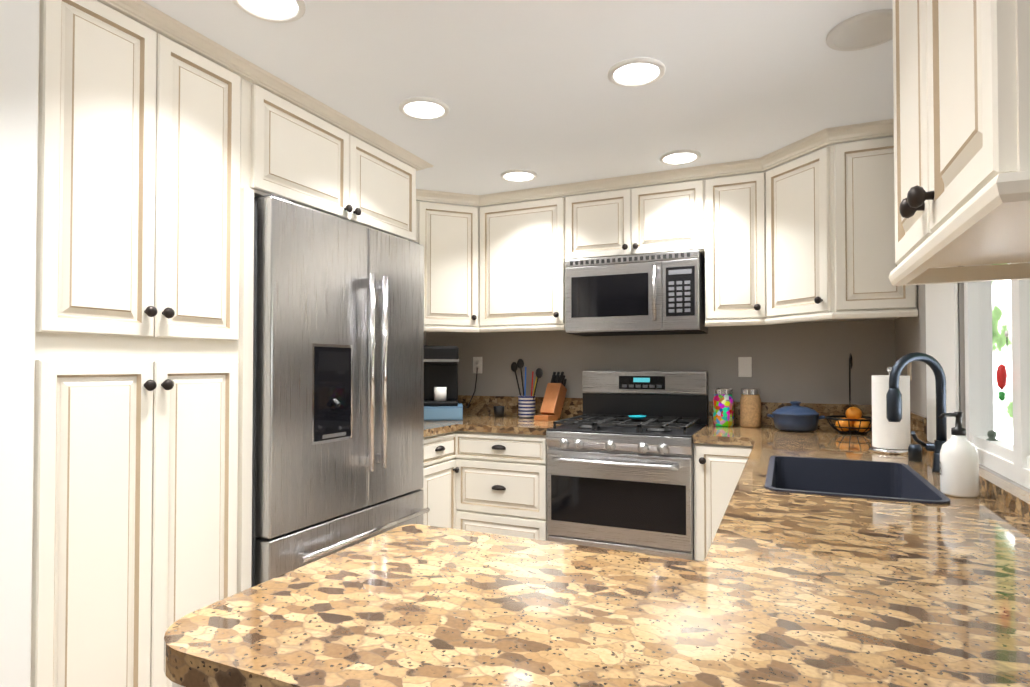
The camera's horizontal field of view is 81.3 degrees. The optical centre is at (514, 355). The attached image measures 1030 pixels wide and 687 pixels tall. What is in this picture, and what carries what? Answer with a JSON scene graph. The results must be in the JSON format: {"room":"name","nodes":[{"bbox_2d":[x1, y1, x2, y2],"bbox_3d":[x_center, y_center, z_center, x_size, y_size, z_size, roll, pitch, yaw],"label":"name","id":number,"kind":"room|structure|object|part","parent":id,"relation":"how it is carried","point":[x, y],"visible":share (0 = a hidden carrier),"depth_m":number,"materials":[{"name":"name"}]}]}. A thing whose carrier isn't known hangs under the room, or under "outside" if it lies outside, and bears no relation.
{"room":"kitchen","nodes":[
{"label":"kitchen","id":0,"kind":"room"},
{"bbox_2d":[0,0,38,686],"bbox_3d":[-2.124,0.124,1.857,1.900,2.325,0.148,0,-1,24],"label":"wall","id":1,"kind":"structure","parent":0,"point":[19,44],"depth_m":1.50,"materials":[{"name":"white paint"}]},
{"bbox_2d":[262,72,421,244],"bbox_3d":[-1.025,-0.807,2.779,0.628,0.428,1.103,0,-1,24],"label":"upper cabinet","id":2,"kind":"object","parent":0,"relation":"attached to","point":[316,158],"depth_m":2.57,"materials":[{"name":"beige wood"}]},
{"bbox_2d":[142,0,893,206],"bbox_3d":[-1.113,-1.100,1.177,4.520,0.100,6.710,0,-1,24],"label":"ceiling","id":3,"kind":"structure","parent":0,"point":[521,84],"depth_m":2.20,"materials":[{"name":"white paint"}]},
{"bbox_2d":[232,0,305,22],"bbox_3d":[-0.721,-1.034,1.750,0.206,0.012,0.206,0,-1,24],"label":"recessed light","id":4,"kind":"object","parent":3,"relation":"in","point":[280,11],"visible":1,"depth_m":1.78,"materials":[{"name":"white plastic"}]},
{"bbox_2d":[399,97,448,119],"bbox_3d":[-0.376,-1.022,2.483,0.206,0.012,0.206,0,-1,24],"label":"recessed light","id":5,"kind":"object","parent":3,"relation":"in","point":[422,108],"visible":1,"depth_m":2.47,"materials":[{"name":"white"}]},
{"bbox_2d":[500,169,536,182],"bbox_3d":[0.021,-1.007,3.357,0.206,0.012,0.206,0,-1,24],"label":"recessed light","id":6,"kind":"object","parent":3,"relation":"in","point":[518,175],"visible":1,"depth_m":3.34,"materials":[{"name":"white plastic"}]},
{"bbox_2d":[608,57,664,86],"bbox_3d":[0.441,-1.027,2.178,0.206,0.012,0.206,0,-1,24],"label":"recessed light","id":7,"kind":"object","parent":3,"relation":"in","point":[638,72],"visible":1,"depth_m":2.17,"materials":[{"name":"white plastic"}]},
{"bbox_2d":[659,149,700,164],"bbox_3d":[0.842,-1.012,3.061,0.206,0.012,0.206,0,-1,24],"label":"recessed light","id":8,"kind":"object","parent":3,"relation":"in","point":[680,157],"visible":0.96,"depth_m":3.05,"materials":[{"name":"white plastic"}]},
{"bbox_2d":[826,9,892,50],"bbox_3d":[1.120,-1.032,1.908,0.230,0.010,0.230,0,-1,24],"label":"ceiling vent","id":9,"kind":"object","parent":3,"relation":"in","point":[868,29],"visible":0.81,"depth_m":1.90,"materials":[{"name":"white"}]},
{"bbox_2d":[426,320,894,423],"bbox_3d":[0.761,0.157,3.781,3.280,2.325,0.120,0,-1,24],"label":"wall","id":10,"kind":"structure","parent":0,"point":[804,362],"depth_m":3.52,"materials":[{"name":"grey paint"}]},
{"bbox_2d":[422,189,477,331],"bbox_3d":[-0.357,-0.591,3.887,0.296,0.824,0.629,0,-1,24],"label":"upper cabinet","id":11,"kind":"object","parent":10,"relation":"attached to","point":[439,220],"depth_m":3.71,"materials":[{"name":"beige wood"}]},
{"bbox_2d":[473,357,481,372],"bbox_3d":[-0.260,0.064,4.175,0.072,0.116,0.010,0,-1,24],"label":"electrical outlet plate","id":12,"kind":"object","parent":10,"relation":"attached to","point":[477,362],"visible":1,"depth_m":4.17,"materials":[{"name":"white plastic"}]},
{"bbox_2d":[478,184,565,331],"bbox_3d":[0.101,-0.592,3.839,0.578,0.824,0.339,0,-1,24],"label":"upper cabinet","id":13,"kind":"object","parent":10,"relation":"attached to","point":[522,244],"depth_m":3.68,"materials":[{"name":"beige wood"}]},
{"bbox_2d":[566,165,705,259],"bbox_3d":[0.729,-0.786,3.557,0.800,0.444,0.339,0,-1,24],"label":"upper cabinet","id":14,"kind":"object","parent":10,"relation":"attached to","point":[667,217],"depth_m":3.39,"materials":[{"name":"beige wood"}]},
{"bbox_2d":[565,250,707,335],"bbox_3d":[0.706,-0.346,3.499,0.752,0.429,0.447,0,-1,24],"label":"microwave","id":15,"kind":"object","parent":14,"relation":"attached to","point":[653,294],"visible":1,"depth_m":3.33,"materials":[{"name":"silver metal"}]},
{"bbox_2d":[458,396,871,427],"bbox_3d":[0.672,0.333,3.739,2.906,0.130,0.020,0,-1,24],"label":"backsplash","id":16,"kind":"structure","parent":10,"relation":"attached to","point":[484,405],"depth_m":3.85,"materials":[{"name":"brown stone"}]},
{"bbox_2d":[702,157,769,326],"bbox_3d":[1.233,-0.600,3.324,0.308,0.824,0.339,0,-1,24],"label":"upper cabinet","id":17,"kind":"object","parent":10,"relation":"attached to","point":[733,254],"depth_m":3.17,"materials":[{"name":"beige wood"}]},
{"bbox_2d":[738,357,751,376],"bbox_3d":[1.325,0.064,3.453,0.072,0.116,0.014,0,-1,24],"label":"switch plate","id":18,"kind":"object","parent":10,"relation":"attached to","point":[744,366],"visible":1,"depth_m":3.45,"materials":[{"name":"white plastic"}]},
{"bbox_2d":[762,128,837,323],"bbox_3d":[1.448,-0.605,3.067,0.296,0.824,0.629,0,-1,24],"label":"upper cabinet","id":19,"kind":"object","parent":10,"relation":"attached to","point":[800,196],"depth_m":2.88,"materials":[{"name":"beige wood"}]},
{"bbox_2d":[895,266,1029,492],"bbox_3d":[0.721,0.098,0.241,0.078,2.325,6.360,0,-1,24],"label":"wall","id":20,"kind":"structure","parent":0,"point":[910,334],"depth_m":2.55,"materials":[{"name":"grey paint"}]},
{"bbox_2d":[834,120,921,320],"bbox_3d":[1.726,-0.607,2.941,0.314,0.824,0.629,0,-1,24],"label":"upper cabinet","id":21,"kind":"object","parent":20,"relation":"attached to","point":[864,291],"depth_m":2.67,"materials":[{"name":"beige wood"}]},
{"bbox_2d":[907,362,911,379],"bbox_3d":[1.822,0.055,2.768,0.008,0.115,0.070,0,-1,24],"label":"switch plate","id":22,"kind":"object","parent":20,"relation":"attached to","point":[909,369],"visible":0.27,"depth_m":2.75,"materials":[{"name":"beige plastic"}]},
{"bbox_2d":[910,412,929,447],"bbox_3d":[1.812,0.316,2.761,0.020,0.130,0.818,0,-1,24],"label":"backsplash","id":23,"kind":"structure","parent":20,"relation":"attached to","point":[918,423],"depth_m":2.49,"materials":[{"name":"brown stone"}]},
{"bbox_2d":[882,0,1029,279],"bbox_3d":[0.793,-0.619,0.886,0.311,0.868,0.666,0,-1,24],"label":"upper cabinet","id":24,"kind":"object","parent":20,"relation":"attached to","point":[956,160],"depth_m":0.84,"materials":[{"name":"beige wood"}]},
{"bbox_2d":[925,262,1029,488],"bbox_3d":[1.399,-0.244,1.759,0.089,1.141,1.355,0,-1,24],"label":"window unit","id":25,"kind":"structure","parent":20,"relation":"in","point":[1009,461],"depth_m":1.91,"materials":[{"name":"white wood"}]},
{"bbox_3d":[1.364,-0.244,1.775,0.012,1.141,1.355,0,-1,24],"label":"casing panel","id":26,"kind":"part","parent":25,"relation":"part of","materials":[{"name":"white wood"}]},
{"bbox_2d":[986,430,997,440],"bbox_3d":[1.436,0.253,1.803,0.040,0.060,0.040,0,-1,24],"label":"figurine","id":27,"kind":"object","parent":25,"relation":"on","point":[990,434],"visible":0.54,"depth_m":1.80,"materials":[{"name":"grey"}]},
{"bbox_3d":[1.321,-0.207,1.555,0.006,0.973,0.790,0,-1,24],"label":"glass","id":28,"kind":"part","parent":25,"relation":"part of","materials":[{"name":"white"}]},
{"bbox_3d":[1.321,-0.207,1.555,0.063,1.059,0.876,0,-1,24],"label":"frame","id":29,"kind":"part","parent":25,"relation":"part of","materials":[{"name":"white wood"}]},
{"bbox_2d":[996,330,1008,400],"bbox_3d":[1.273,0.026,1.564,0.028,0.186,0.023,0,-1,24],"label":"hanging ornament","id":30,"kind":"object","parent":25,"relation":"hanging from","point":[1001,375],"visible":1,"depth_m":1.56,"materials":[{"name":"red glass"}]},
{"bbox_3d":[-1.113,1.315,1.137,4.520,0.080,6.710,0,-1,24],"label":"floor","id":31,"kind":"structure","parent":0,"visible":0},
{"bbox_2d":[30,0,261,686],"bbox_3d":[-1.379,0.128,1.984,0.628,2.324,0.694,0,-1,24],"label":"tall cabinet","id":32,"kind":"object","parent":31,"relation":"on","point":[149,148],"depth_m":1.79,"materials":[{"name":"beige wood"}]},
{"bbox_3d":[-0.006,-0.580,2.262,2.904,0.898,2.659,0,-1,24],"label":"cab crown","id":33,"kind":"part","parent":32,"relation":"part of","materials":[{"name":"white wood"}]},
{"bbox_2d":[146,680,169,686],"bbox_3d":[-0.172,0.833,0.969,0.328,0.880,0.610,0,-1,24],"label":"base cabinet","id":34,"kind":"object","parent":31,"relation":"on","point":[149,683],"depth_m":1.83,"materials":[{"name":"beige wood"}]},
{"bbox_2d":[126,424,1029,686],"bbox_3d":[0.761,0.387,1.944,1.258,0.039,3.212,0,-1,24],"label":"countertop","id":35,"kind":"structure","parent":34,"relation":"on","point":[778,589],"depth_m":0.86,"materials":[{"name":"brown stone"}]},
{"bbox_2d":[713,388,733,426],"bbox_3d":[1.166,0.285,3.353,0.110,0.212,0.109,0,-1,24],"label":"jar","id":36,"kind":"object","parent":35,"relation":"on","point":[723,407],"visible":1,"depth_m":3.31,"materials":[{"name":"multicoloured glass"}]},
{"bbox_2d":[740,388,760,426],"bbox_3d":[1.304,0.284,3.318,0.110,0.212,0.109,0,-1,24],"label":"jar","id":37,"kind":"object","parent":35,"relation":"on","point":[750,407],"visible":1,"depth_m":3.27,"materials":[{"name":"brown glass"}]},
{"bbox_2d":[767,401,824,431],"bbox_3d":[1.457,0.311,3.111,0.271,0.152,0.224,0,-1,24],"label":"pot","id":38,"kind":"object","parent":35,"relation":"on","point":[795,416],"visible":1,"depth_m":3.03,"materials":[{"name":"blue ceramic"}]},
{"bbox_2d":[825,353,871,434],"bbox_3d":[1.679,0.185,2.984,0.240,0.398,0.249,0,-1,24],"label":"fruit basket","id":39,"kind":"object","parent":35,"relation":"on","point":[854,420],"visible":0.94,"depth_m":2.94,"materials":[{"name":"black metal"}]},
{"bbox_2d":[762,452,957,503],"bbox_3d":[1.001,0.479,1.827,0.424,0.239,0.663,0,-1,24],"label":"sink","id":40,"kind":"object","parent":35,"relation":"in","point":[824,475],"depth_m":2.08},
{"bbox_2d":[869,366,910,453],"bbox_3d":[1.472,0.207,2.348,0.150,0.333,0.150,0,-1,24],"label":"paper towel","id":41,"kind":"object","parent":35,"relation":"on","point":[888,437],"visible":0.83,"depth_m":2.30,"materials":[{"name":"white paper"}]},
{"bbox_2d":[908,444,921,461],"bbox_3d":[1.409,0.340,2.110,0.042,0.060,0.042,0,-1,24],"label":"air gap","id":42,"kind":"object","parent":35,"relation":"on","point":[914,452],"visible":1,"depth_m":2.09,"materials":[{"name":"black metal"}]},
{"bbox_2d":[886,352,947,472],"bbox_3d":[1.275,0.177,1.895,0.185,0.379,0.136,0,-1,24],"label":"faucet","id":43,"kind":"object","parent":35,"relation":"on","point":[893,404],"visible":0.83,"depth_m":1.89,"materials":[{"name":"black metal"}]},
{"bbox_2d":[938,412,978,497],"bbox_3d":[1.153,0.254,1.563,0.090,0.215,0.082,0,-1,24],"label":"soap dispenser","id":44,"kind":"object","parent":35,"relation":"on","point":[959,466],"visible":1,"depth_m":1.53,"materials":[{"name":"white ceramic"}]},
{"bbox_2d":[251,194,429,586],"bbox_3d":[-0.945,0.357,2.745,0.728,1.890,1.009,0,-1,24],"label":"fridge","id":45,"kind":"object","parent":31,"relation":"on","point":[338,396],"visible":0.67,"depth_m":2.45,"materials":[{"name":"grey metal"}]},
{"bbox_2d":[421,440,457,511],"bbox_3d":[-0.709,0.874,3.431,0.640,0.880,0.394,0,-1,24],"label":"base cabinet","id":46,"kind":"object","parent":31,"relation":"on","point":[440,474],"depth_m":3.31,"materials":[{"name":"beige wood"}]},
{"bbox_2d":[458,436,548,499],"bbox_3d":[0.046,0.877,3.658,0.586,0.880,0.669,0,-1,24],"label":"base cabinet","id":47,"kind":"object","parent":31,"relation":"on","point":[480,465],"depth_m":3.38,"materials":[{"name":"beige wood"}]},
{"bbox_2d":[424,412,581,443],"bbox_3d":[-0.315,0.415,3.622,1.206,0.039,1.048,0,-1,24],"label":"countertop","id":48,"kind":"structure","parent":47,"relation":"on","point":[488,429],"depth_m":3.40,"materials":[{"name":"brown stone"}]},
{"bbox_2d":[424,346,477,420],"bbox_3d":[-0.440,0.170,3.918,0.409,0.461,0.608,0,-1,24],"label":"coffee maker","id":49,"kind":"object","parent":48,"relation":"on","point":[441,403],"visible":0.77,"depth_m":3.71,"materials":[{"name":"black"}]},
{"bbox_2d":[494,406,504,416],"bbox_3d":[-0.105,0.366,3.951,0.072,0.070,0.072,0,-1,24],"label":"cup","id":50,"kind":"object","parent":48,"relation":"on","point":[498,411],"visible":1,"depth_m":3.92,"materials":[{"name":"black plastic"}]},
{"bbox_2d":[511,359,542,417],"bbox_3d":[0.073,0.208,3.923,0.252,0.384,0.115,0,-1,24],"label":"utensil crock","id":51,"kind":"object","parent":48,"relation":"on","point":[526,406],"visible":1,"depth_m":3.88,"materials":[{"name":"white ceramic"}]},
{"bbox_2d":[534,372,566,420],"bbox_3d":[0.231,0.249,3.769,0.100,0.298,0.255,-1,-1,34],"label":"knife block","id":52,"kind":"object","parent":48,"relation":"on","point":[553,400],"visible":1,"depth_m":3.76,"materials":[{"name":"brown wood"}]},
{"bbox_2d":[546,371,707,559],"bbox_3d":[0.636,0.699,3.329,0.754,1.225,0.750,0,-1,24],"label":"range","id":53,"kind":"object","parent":31,"relation":"on","point":[618,478],"visible":0.81,"depth_m":3.10,"materials":[{"name":"silver metal"}]},
{"bbox_2d":[629,415,645,418],"bbox_3d":[0.691,0.346,3.381,0.100,0.018,0.100,0,-1,24],"label":"spoon rest","id":54,"kind":"object","parent":53,"relation":"on","point":[637,416],"visible":1,"depth_m":3.35,"materials":[{"name":"teal ceramic"}]},
{"label":"outside","id":55,"kind":"structure","parent":0,"visible":0},
{"bbox_2d":[991,263,1012,444],"bbox_3d":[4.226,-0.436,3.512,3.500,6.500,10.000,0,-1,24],"label":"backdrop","id":56,"kind":"structure","parent":55,"point":[996,293],"depth_m":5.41,"materials":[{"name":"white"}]}
]}

